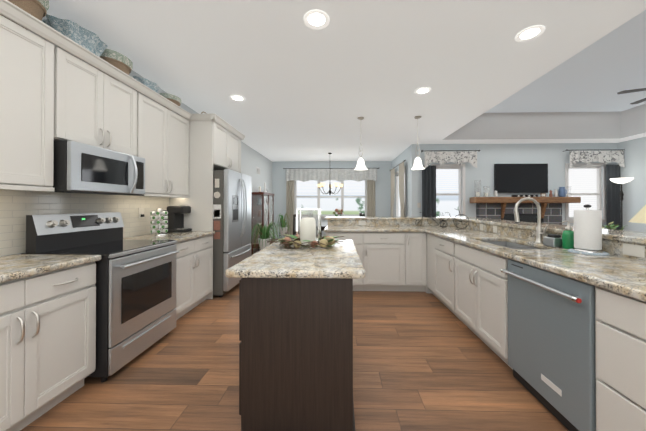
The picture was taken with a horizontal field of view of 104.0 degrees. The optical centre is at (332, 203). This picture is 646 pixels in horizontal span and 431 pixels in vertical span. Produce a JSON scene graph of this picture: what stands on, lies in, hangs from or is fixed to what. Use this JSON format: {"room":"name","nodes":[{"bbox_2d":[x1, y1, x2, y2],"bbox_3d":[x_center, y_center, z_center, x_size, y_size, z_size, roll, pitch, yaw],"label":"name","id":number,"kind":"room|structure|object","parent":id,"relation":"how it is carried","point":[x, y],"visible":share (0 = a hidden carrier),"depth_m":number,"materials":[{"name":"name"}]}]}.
{"room":"kitchen","nodes":[
{"label":"kitchen","id":0,"kind":"room"},
{"bbox_2d":[0,16,271,256],"bbox_3d":[-2.271,-0.104,3.196,0.120,2.760,11.140,0,0,1],"label":"wall","id":1,"kind":"structure","parent":0,"point":[251,159],"depth_m":6.83,"materials":[{"name":"white paint"}]},
{"bbox_2d":[0,12,71,191],"bbox_3d":[-2.116,-0.625,1.379,0.276,1.015,0.962,0,0,1],"label":"upper cabinet","id":2,"kind":"object","parent":1,"relation":"attached to","point":[50,93],"depth_m":1.65,"materials":[{"name":"white paint"}]},
{"bbox_2d":[0,0,48,29],"bbox_3d":[-2.082,-1.317,1.627,0.314,0.218,0.356,0,0,1],"label":"basket","id":3,"kind":"object","parent":2,"relation":"on","point":[37,9],"visible":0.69,"depth_m":1.66,"materials":[{"name":"brown wicker"}]},
{"bbox_2d":[0,189,168,255],"bbox_3d":[-2.247,0.093,1.723,0.003,0.519,3.358,0,0,1],"label":"tile backsplash","id":4,"kind":"structure","parent":1,"relation":"attached to","point":[17,207],"depth_m":2.08,"materials":[{"name":"beige tile"}]},
{"bbox_2d":[138,208,143,217],"bbox_3d":[-2.199,0.104,2.913,0.031,0.120,0.080,0,0,1],"label":"outlet","id":5,"kind":"object","parent":4,"relation":"attached to","point":[140,212],"visible":1,"depth_m":2.90,"materials":[{"name":"white plastic"}]},
{"bbox_2d":[68,52,139,156],"bbox_3d":[-2.096,-0.798,2.160,0.276,0.662,0.730,0,0,1],"label":"upper cabinet","id":6,"kind":"object","parent":1,"relation":"attached to","point":[104,112],"depth_m":2.14,"materials":[{"name":"white paint"}]},
{"bbox_2d":[42,14,107,60],"bbox_3d":[-2.071,-1.291,2.046,0.311,0.170,0.432,0,0,1],"label":"platter","id":7,"kind":"object","parent":6,"relation":"on","point":[90,41],"visible":0.5,"depth_m":1.96,"materials":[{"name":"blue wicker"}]},
{"bbox_2d":[41,140,144,195],"bbox_3d":[-2.018,-0.270,2.166,0.426,0.375,0.702,0,0,1],"label":"over-the-range microwave","id":8,"kind":"object","parent":6,"relation":"attached to","point":[83,168],"visible":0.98,"depth_m":2.00,"materials":[{"name":"grey metal"}]},
{"bbox_2d":[124,80,191,195],"bbox_3d":[-2.076,-0.655,2.931,0.276,1.091,0.944,0,0,1],"label":"upper cabinet","id":9,"kind":"object","parent":1,"relation":"attached to","point":[165,135],"depth_m":2.91,"materials":[{"name":"white paint"}]},
{"bbox_2d":[100,48,132,80],"bbox_3d":[-2.062,-1.293,2.376,0.266,0.177,0.302,0,0,1],"label":"basket","id":10,"kind":"object","parent":9,"relation":"on","point":[121,62],"visible":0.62,"depth_m":2.31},
{"bbox_2d":[133,76,159,95],"bbox_3d":[-2.052,-1.262,2.766,0.233,0.120,0.324,0,0,1],"label":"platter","id":11,"kind":"object","parent":9,"relation":"on","point":[150,84],"visible":0.35,"depth_m":2.71,"materials":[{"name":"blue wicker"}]},
{"bbox_2d":[159,93,181,108],"bbox_3d":[-2.042,-1.268,3.166,0.238,0.135,0.270,0,0,1],"label":"basket","id":12,"kind":"object","parent":9,"relation":"on","point":[176,100],"visible":0.48,"depth_m":3.09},
{"bbox_2d":[192,120,243,171],"bbox_3d":[-1.896,-0.840,3.895,0.586,0.600,0.950,0,0,1],"label":"upper cabinet","id":13,"kind":"object","parent":1,"relation":"attached to","point":[214,146],"depth_m":3.43,"materials":[{"name":"white paint"}]},
{"bbox_2d":[20,244,568,430],"bbox_3d":[2.277,1.305,3.071,9.220,0.060,11.140,0,0,1],"label":"floor","id":14,"kind":"structure","parent":0,"point":[423,361],"depth_m":1.80,"materials":[{"name":"brown wood"}]},
{"bbox_2d":[0,260,98,430],"bbox_3d":[-1.954,0.830,1.327,0.601,0.873,0.890,0,0,1],"label":"base cabinet","id":15,"kind":"object","parent":14,"relation":"on","point":[48,321],"depth_m":1.45,"materials":[{"name":"white paint"}]},
{"bbox_2d":[0,254,100,283],"bbox_3d":[-1.951,0.369,0.905,0.630,0.041,1.742,0,0,1],"label":"countertop","id":16,"kind":"structure","parent":15,"relation":"on","point":[16,266],"depth_m":1.52,"materials":[{"name":"beige stone"}]},
{"bbox_2d":[21,212,179,381],"bbox_3d":[-1.850,0.675,2.141,0.717,1.190,0.722,0,0,1],"label":"range","id":17,"kind":"object","parent":14,"relation":"on","point":[135,284],"visible":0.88,"depth_m":1.98,"materials":[{"name":"silver metal"}]},
{"bbox_2d":[176,236,212,319],"bbox_3d":[-1.912,0.839,2.952,0.601,0.873,0.880,0,0,1],"label":"base cabinet","id":18,"kind":"object","parent":14,"relation":"on","point":[194,273],"depth_m":2.94,"materials":[{"name":"white paint"}]},
{"bbox_2d":[123,232,214,243],"bbox_3d":[-1.898,0.380,2.952,0.630,0.041,0.880,0,0,1],"label":"countertop","id":19,"kind":"structure","parent":18,"relation":"on","point":[180,237],"depth_m":2.78,"materials":[{"name":"beige stone"}]},
{"bbox_2d":[150,209,167,235],"bbox_3d":[-2.018,0.206,2.938,0.170,0.305,0.170,0,0,1],"label":"pod carousel","id":20,"kind":"object","parent":19,"relation":"on","point":[159,217],"visible":1,"depth_m":2.90,"materials":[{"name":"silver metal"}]},
{"bbox_2d":[163,205,191,231],"bbox_3d":[-2.024,0.188,3.289,0.270,0.345,0.210,0,0,1],"label":"coffee maker","id":21,"kind":"object","parent":19,"relation":"on","point":[175,219],"visible":0.85,"depth_m":3.19,"materials":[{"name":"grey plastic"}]},
{"bbox_2d":[213,169,251,296],"bbox_3d":[-1.748,0.402,3.882,0.831,1.754,0.916,0,0,1],"label":"refrigerator","id":22,"kind":"object","parent":14,"relation":"on","point":[232,206],"visible":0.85,"depth_m":3.46,"materials":[{"name":"grey metal"}]},
{"bbox_2d":[251,182,273,253],"bbox_3d":[-1.921,0.340,6.981,0.347,1.910,1.040,0,0,1],"label":"curio cabinet","id":23,"kind":"object","parent":14,"relation":"on","point":[260,212],"visible":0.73,"depth_m":6.72,"materials":[{"name":"brown wood"}]},
{"bbox_2d":[251,222,281,254],"bbox_3d":[-1.460,0.837,5.467,0.922,0.900,0.917,0,0,1],"label":"potted plant","id":24,"kind":"object","parent":14,"relation":"on","point":[263,232],"visible":0.71,"depth_m":5.37,"materials":[{"name":"green plant"}]},
{"bbox_2d":[275,213,292,237],"bbox_3d":[-1.376,0.775,7.088,0.618,1.041,0.554,0,0,1],"label":"potted plant","id":25,"kind":"object","parent":14,"relation":"on","point":[283,229],"visible":0.75,"depth_m":7.01,"materials":[{"name":"green plant"}]},
{"bbox_2d":[239,279,355,430],"bbox_3d":[-0.200,0.833,1.949,0.675,0.874,1.222,0,0,1],"label":"kitchen island","id":26,"kind":"object","parent":14,"relation":"on","point":[296,339],"depth_m":1.35,"materials":[{"name":"brown wood"}]},
{"bbox_2d":[225,239,364,278],"bbox_3d":[-0.186,0.374,1.957,0.752,0.040,1.276,0,0,1],"label":"island countertop","id":27,"kind":"structure","parent":26,"relation":"on","point":[342,260],"depth_m":1.49,"materials":[{"name":"beige stone"}]},
{"bbox_2d":[266,208,345,247],"bbox_3d":[-0.223,0.199,2.215,0.670,0.312,0.624,0,0,1],"label":"centrepiece","id":28,"kind":"object","parent":27,"relation":"on","point":[306,236],"visible":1,"depth_m":2.10,"materials":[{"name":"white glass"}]},
{"bbox_2d":[290,214,312,238],"bbox_3d":[-0.740,0.763,5.927,0.460,1.055,0.515,0,0,-19],"label":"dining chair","id":29,"kind":"object","parent":14,"relation":"on","point":[294,216],"visible":0.15,"depth_m":5.64,"materials":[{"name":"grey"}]},
{"bbox_2d":[316,209,343,236],"bbox_3d":[0.076,0.710,6.930,1.100,1.170,1.712,0,0,1],"label":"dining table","id":30,"kind":"object","parent":14,"relation":"on","point":[337,212],"visible":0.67,"depth_m":6.85,"materials":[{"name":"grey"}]},
{"bbox_2d":[326,233,367,290],"bbox_3d":[0.208,0.843,3.918,0.599,0.873,0.593,0,0,1],"label":"base cabinet","id":31,"kind":"object","parent":14,"relation":"on","point":[360,240],"depth_m":3.62,"materials":[{"name":"white paint"}]},
{"bbox_2d":[368,233,411,290],"bbox_3d":[0.738,0.843,3.904,0.738,0.873,0.593,0,0,1],"label":"base cabinet","id":32,"kind":"object","parent":14,"relation":"on","point":[389,254],"depth_m":3.61,"materials":[{"name":"white paint"}]},
{"bbox_2d":[324,225,423,232],"bbox_3d":[0.608,0.384,3.889,1.460,0.040,0.599,0,0,1],"label":"countertop","id":33,"kind":"structure","parent":32,"relation":"on","point":[330,228],"depth_m":3.64,"materials":[{"name":"beige stone"}]},
{"bbox_2d":[415,208,440,225],"bbox_3d":[1.539,0.216,4.086,0.412,0.296,0.008,0,0,1],"label":"bicycle","id":34,"kind":"object","parent":33,"relation":"on","point":[427,218],"visible":1,"depth_m":4.08,"materials":[{"name":"grey metal"}]},
{"bbox_2d":[412,233,419,290],"bbox_3d":[1.161,0.843,3.893,0.384,0.873,0.593,0,0,1],"label":"base cabinet","id":35,"kind":"object","parent":14,"relation":"on","point":[415,236],"depth_m":3.60,"materials":[{"name":"white paint"}]},
{"bbox_2d":[420,233,435,296],"bbox_3d":[1.642,0.840,3.412,0.741,0.873,0.385,0,0,1],"label":"base cabinet","id":36,"kind":"object","parent":14,"relation":"on","point":[427,242],"depth_m":3.58,"materials":[{"name":"white paint"}]},
{"bbox_2d":[436,237,527,307],"bbox_3d":[1.655,0.838,2.960,0.693,0.873,0.659,0,0,1],"label":"base cabinet","id":37,"kind":"object","parent":14,"relation":"on","point":[458,250],"depth_m":2.67,"materials":[{"name":"white paint"}]},
{"bbox_2d":[416,225,519,240],"bbox_3d":[1.646,0.382,3.421,0.699,0.040,1.481,0,0,1],"label":"countertop","id":38,"kind":"structure","parent":37,"relation":"on","point":[451,232],"depth_m":2.98,"materials":[{"name":"beige stone"}]},
{"bbox_2d":[440,209,468,228],"bbox_3d":[1.807,0.214,3.758,0.412,0.295,0.008,0,0,41],"label":"bicycle","id":39,"kind":"object","parent":38,"relation":"on","point":[458,220],"visible":0.98,"depth_m":3.71,"materials":[{"name":"grey metal"}]},
{"bbox_2d":[448,257,543,369],"bbox_3d":[1.638,0.941,2.310,0.693,0.660,0.916,0,0,1],"label":"base cabinet","id":40,"kind":"object","parent":14,"relation":"on","point":[456,271],"depth_m":2.17,"materials":[{"name":"white paint"}]},
{"bbox_2d":[470,180,580,224],"bbox_3d":[4.526,0.362,5.896,2.410,1.856,0.440,0,0,1],"label":"fireplace","id":41,"kind":"object","parent":14,"relation":"on","point":[496,207],"visible":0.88,"depth_m":5.96,"materials":[{"name":"wood"}]},
{"bbox_2d":[500,259,595,430],"bbox_3d":[1.586,0.833,1.536,0.742,0.868,0.612,0,0,1],"label":"dishwasher","id":42,"kind":"object","parent":14,"relation":"on","point":[551,339],"visible":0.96,"depth_m":1.44,"materials":[{"name":"grey metal"}]},
{"bbox_2d":[595,289,645,430],"bbox_3d":[1.601,0.827,0.873,0.693,0.873,0.705,0,0,1],"label":"base cabinet","id":43,"kind":"object","parent":14,"relation":"on","point":[620,322],"depth_m":1.11,"materials":[{"name":"white paint"}]},
{"bbox_2d":[325,217,455,220],"bbox_3d":[0.946,0.247,4.379,2.150,0.040,0.445,0,0,1],"label":"countertop","id":44,"kind":"structure","parent":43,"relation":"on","point":[326,218],"depth_m":4.18,"materials":[{"name":"beige stone"}]},
{"bbox_2d":[456,217,645,244],"bbox_3d":[2.163,0.236,2.239,0.445,0.040,4.660,0,0,1],"label":"countertop","id":45,"kind":"structure","parent":43,"relation":"on","point":[633,238],"depth_m":2.31,"materials":[{"name":"beige stone"}]},
{"bbox_2d":[492,249,645,304],"bbox_3d":[1.582,0.369,0.964,0.699,0.040,2.042,0,0,1],"label":"countertop","id":46,"kind":"structure","parent":43,"relation":"on","point":[626,276],"depth_m":1.42,"materials":[{"name":"beige stone"}]},
{"bbox_2d":[483,241,538,248],"bbox_3d":[1.633,0.474,2.332,0.410,0.154,0.720,0,0,1],"label":"sink basin","id":47,"kind":"object","parent":46,"relation":"in","point":[509,244],"depth_m":2.55,"materials":[{"name":"silver metal"}]},
{"bbox_2d":[514,197,547,242],"bbox_3d":[1.806,0.147,2.304,0.252,0.417,0.110,0,0,1],"label":"faucet","id":48,"kind":"object","parent":46,"relation":"on","point":[539,229],"depth_m":2.32,"materials":[{"name":"silver metal"}]},
{"bbox_2d":[543,234,561,246],"bbox_3d":[1.852,0.304,2.117,0.090,0.100,0.110,0,0,1],"label":"sponge caddy","id":49,"kind":"object","parent":46,"relation":"on","point":[552,240],"visible":0.94,"depth_m":2.08,"materials":[{"name":"silver metal"}]},
{"bbox_2d":[562,221,573,248],"bbox_3d":[1.874,0.243,2.011,0.092,0.222,0.079,0,0,1],"label":"soap dispenser","id":50,"kind":"object","parent":46,"relation":"on","point":[567,237],"visible":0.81,"depth_m":1.99,"materials":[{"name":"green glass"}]},
{"bbox_2d":[567,204,608,255],"bbox_3d":[1.845,0.178,1.827,0.216,0.350,0.216,0,0,1],"label":"paper towel holder","id":51,"kind":"object","parent":46,"relation":"on","point":[587,231],"visible":0.98,"depth_m":1.77,"materials":[{"name":"white paper"}]},
{"bbox_2d":[610,177,633,229],"bbox_3d":[6.547,0.354,5.716,0.370,1.870,0.370,0,0,1],"label":"torchiere floor lamp","id":52,"kind":"object","parent":14,"relation":"on","point":[621,181],"visible":0.67,"depth_m":5.70,"materials":[{"name":"white glass"}]},
{"bbox_3d":[3.296,0.900,2.997,0.440,0.750,1.100,0,0,1],"label":"console table","id":53,"kind":"object","parent":14,"relation":"on","visible":0},
{"bbox_2d":[602,221,627,229],"bbox_3d":[3.307,0.364,3.000,0.268,0.319,0.287,0,0,1],"label":"potted plant","id":54,"kind":"object","parent":53,"relation":"on","point":[613,226],"visible":0.06,"depth_m":3.00,"materials":[{"name":"green plant"}]},
{"bbox_3d":[2.695,0.954,1.831,0.540,0.630,0.540,0,0,1],"label":"side table","id":55,"kind":"object","parent":14,"relation":"on","visible":0},
{"bbox_2d":[629,205,645,223],"bbox_3d":[2.565,0.226,1.839,0.536,0.824,0.536,0,0,1],"label":"table lamp","id":56,"kind":"object","parent":55,"relation":"on","point":[639,216],"visible":1,"depth_m":1.93,"materials":[{"name":"beige fabric"}]},
{"bbox_2d":[272,161,391,238],"bbox_3d":[0.041,-0.076,8.648,4.160,2.760,0.120,0,0,1],"label":"wall","id":57,"kind":"structure","parent":0,"point":[383,183],"depth_m":8.60,"materials":[{"name":"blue paint"}]},
{"bbox_2d":[286,180,293,234],"bbox_3d":[-1.438,0.094,8.540,0.270,2.380,0.056,0,0,1],"label":"curtain","id":58,"kind":"object","parent":57,"relation":"hanging from","point":[290,198],"visible":0.77,"depth_m":8.53,"materials":[{"name":"beige fabric"}]},
{"bbox_2d":[283,168,378,181],"bbox_3d":[-0.056,-0.974,8.505,3.215,0.475,0.175,0,0,1],"label":"valance","id":59,"kind":"object","parent":57,"relation":"attached to","point":[320,174],"visible":1,"depth_m":8.45,"materials":[{"name":"grey fabric"}]},
{"bbox_2d":[367,180,374,216],"bbox_3d":[1.287,0.093,8.470,0.280,2.380,0.056,0,0,1],"label":"curtain","id":60,"kind":"object","parent":57,"relation":"hanging from","point":[370,198],"visible":0.56,"depth_m":8.47,"materials":[{"name":"beige fabric"}]},
{"bbox_2d":[47,0,645,161],"bbox_3d":[2.277,-1.750,3.087,9.220,0.530,11.140,0,0,1],"label":"ceiling","id":61,"kind":"structure","parent":0,"point":[307,93],"depth_m":2.85,"materials":[{"name":"white paint"}]},
{"bbox_2d":[230,95,244,101],"bbox_3d":[-1.330,-1.476,3.529,0.208,0.009,0.208,0,0,1],"label":"recessed light","id":62,"kind":"object","parent":61,"relation":"in","point":[238,98],"visible":0.96,"depth_m":3.53,"materials":[{"name":"white"}]},
{"bbox_2d":[304,10,328,28],"bbox_3d":[-0.131,-1.484,2.037,0.208,0.009,0.208,0,0,1],"label":"recessed light","id":63,"kind":"object","parent":61,"relation":"in","point":[316,19],"visible":1,"depth_m":2.03,"materials":[{"name":"white"}]},
{"bbox_2d":[317,153,342,194],"bbox_3d":[-0.079,-0.858,7.275,0.778,1.209,0.746,0,0,1],"label":"chandelier","id":64,"kind":"object","parent":61,"relation":"hanging from","point":[320,185],"visible":1,"depth_m":7.22,"materials":[{"name":"beige glass"}]},
{"bbox_2d":[354,117,366,169],"bbox_3d":[0.482,-1.035,4.330,0.232,0.884,0.232,0,0,1],"label":"pendant light","id":65,"kind":"object","parent":61,"relation":"hanging from","point":[360,164],"visible":1,"depth_m":4.29,"materials":[{"name":"white glass"}]},
{"bbox_2d":[411,116,424,169],"bbox_3d":[1.444,-1.036,4.285,0.232,0.884,0.232,0,0,1],"label":"pendant light","id":66,"kind":"object","parent":61,"relation":"hanging from","point":[417,165],"visible":1,"depth_m":4.25,"materials":[{"name":"white glass"}]},
{"bbox_2d":[415,87,430,94],"bbox_3d":[1.179,-1.478,3.304,0.208,0.009,0.208,0,0,1],"label":"recessed light","id":67,"kind":"object","parent":61,"relation":"in","point":[422,90],"visible":0.98,"depth_m":3.29,"materials":[{"name":"white"}]},
{"bbox_2d":[515,25,544,41],"bbox_3d":[1.719,-1.483,2.203,0.208,0.009,0.208,0,0,1],"label":"recessed light","id":68,"kind":"object","parent":61,"relation":"in","point":[530,33],"visible":1,"depth_m":2.20,"materials":[{"name":"white"}]},
{"bbox_2d":[617,88,645,103],"bbox_3d":[4.762,-1.672,3.421,1.309,0.519,1.279,0,0,1],"label":"ceiling fan","id":69,"kind":"object","parent":61,"relation":"hanging from","point":[634,90],"visible":1,"depth_m":3.63,"materials":[{"name":"black metal"}]},
{"bbox_2d":[392,148,407,216],"bbox_3d":[2.030,-0.082,7.416,0.120,2.760,2.220,0,0,1],"label":"wall","id":70,"kind":"structure","parent":0,"point":[403,156],"depth_m":7.21,"materials":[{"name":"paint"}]},
{"bbox_2d":[394,167,405,216],"bbox_3d":[1.995,0.053,7.436,0.150,2.090,1.480,0,0,1],"label":"window","id":71,"kind":"structure","parent":70,"relation":"in","point":[397,172],"depth_m":8.04,"materials":[{"name":"white"}]},
{"bbox_2d":[408,143,615,228],"bbox_3d":[4.388,-0.089,6.185,4.900,2.760,0.120,0,0,1],"label":"wall","id":72,"kind":"structure","parent":0,"point":[553,156],"depth_m":6.14,"materials":[{"name":"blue paint"}]},
{"bbox_2d":[422,165,435,216],"bbox_3d":[2.325,0.171,6.091,0.340,2.200,0.056,0,0,1],"label":"curtain","id":73,"kind":"object","parent":72,"relation":"hanging from","point":[429,186],"visible":0.52,"depth_m":6.09,"materials":[{"name":"grey fabric"}]},
{"bbox_2d":[421,150,479,167],"bbox_3d":[2.810,-1.069,6.081,1.390,0.440,0.175,0,0,1],"label":"valance","id":74,"kind":"object","parent":72,"relation":"attached to","point":[442,157],"visible":1,"depth_m":6.02,"materials":[{"name":"grey fabric"}]},
{"bbox_2d":[494,164,547,192],"bbox_3d":[4.531,-0.617,6.088,1.250,0.705,0.066,0,0,1],"label":"wall-mounted tv","id":75,"kind":"object","parent":72,"relation":"attached to","point":[520,178],"visible":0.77,"depth_m":6.05,"materials":[{"name":"black"}]},
{"bbox_2d":[562,149,624,167],"bbox_3d":[6.199,-1.070,5.993,1.390,0.440,0.175,0,0,1],"label":"valance","id":76,"kind":"object","parent":72,"relation":"attached to","point":[603,156],"visible":0.92,"depth_m":5.93,"materials":[{"name":"grey fabric"}]},
{"bbox_3d":[1.885,-1.117,7.445,0.040,0.040,1.878,0,0,1],"label":"curtain rod","id":77,"kind":"object","parent":72,"relation":"attached to","visible":0},
{"bbox_2d":[390,168,394,216],"bbox_3d":[1.900,0.091,8.009,0.056,2.380,0.600,0,0,1],"label":"curtain","id":78,"kind":"object","parent":77,"relation":"hanging from","point":[392,187],"visible":0.67,"depth_m":7.97,"materials":[{"name":"beige fabric"}]},
{"bbox_2d":[399,162,404,216],"bbox_3d":[1.870,0.085,6.869,0.056,2.380,0.600,0,0,1],"label":"curtain","id":79,"kind":"object","parent":77,"relation":"hanging from","point":[401,183],"visible":0.54,"depth_m":6.77,"materials":[{"name":"beige fabric"}]},
{"bbox_2d":[616,137,645,231],"bbox_3d":[6.797,-0.111,1.861,0.120,2.760,8.640,0,0,1],"label":"wall","id":80,"kind":"structure","parent":0,"point":[634,191],"depth_m":5.74,"materials":[{"name":"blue paint"}]},
{"bbox_2d":[606,165,620,229],"bbox_3d":[6.654,0.170,5.979,0.340,2.200,0.056,0,0,1],"label":"curtain","id":81,"kind":"object","parent":80,"relation":"hanging from","point":[613,204],"visible":0.48,"depth_m":5.98,"materials":[{"name":"grey fabric"}]},
{"label":"outside","id":82,"kind":"structure","parent":0,"visible":0},
{"bbox_2d":[294,180,366,218],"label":"dining room window","id":83,"kind":"structure","parent":82,"point":[331,205],"depth_m":8.74,"materials":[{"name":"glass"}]},
{"bbox_2d":[399,174,404,216],"bbox_3d":[2.120,0.038,7.433,0.001,2.820,2.200,0,0,1],"label":"window","id":84,"kind":"structure","parent":82,"point":[404,196],"depth_m":7.46,"materials":[{"name":"glass"}]},
{"bbox_2d":[431,164,465,216],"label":"living room window","id":85,"kind":"structure","parent":82,"point":[446,182],"depth_m":6.32,"materials":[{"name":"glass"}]},
{"bbox_2d":[564,163,606,222],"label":"living room window","id":86,"kind":"structure","parent":82,"point":[582,180],"depth_m":6.23,"materials":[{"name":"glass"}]}
]}

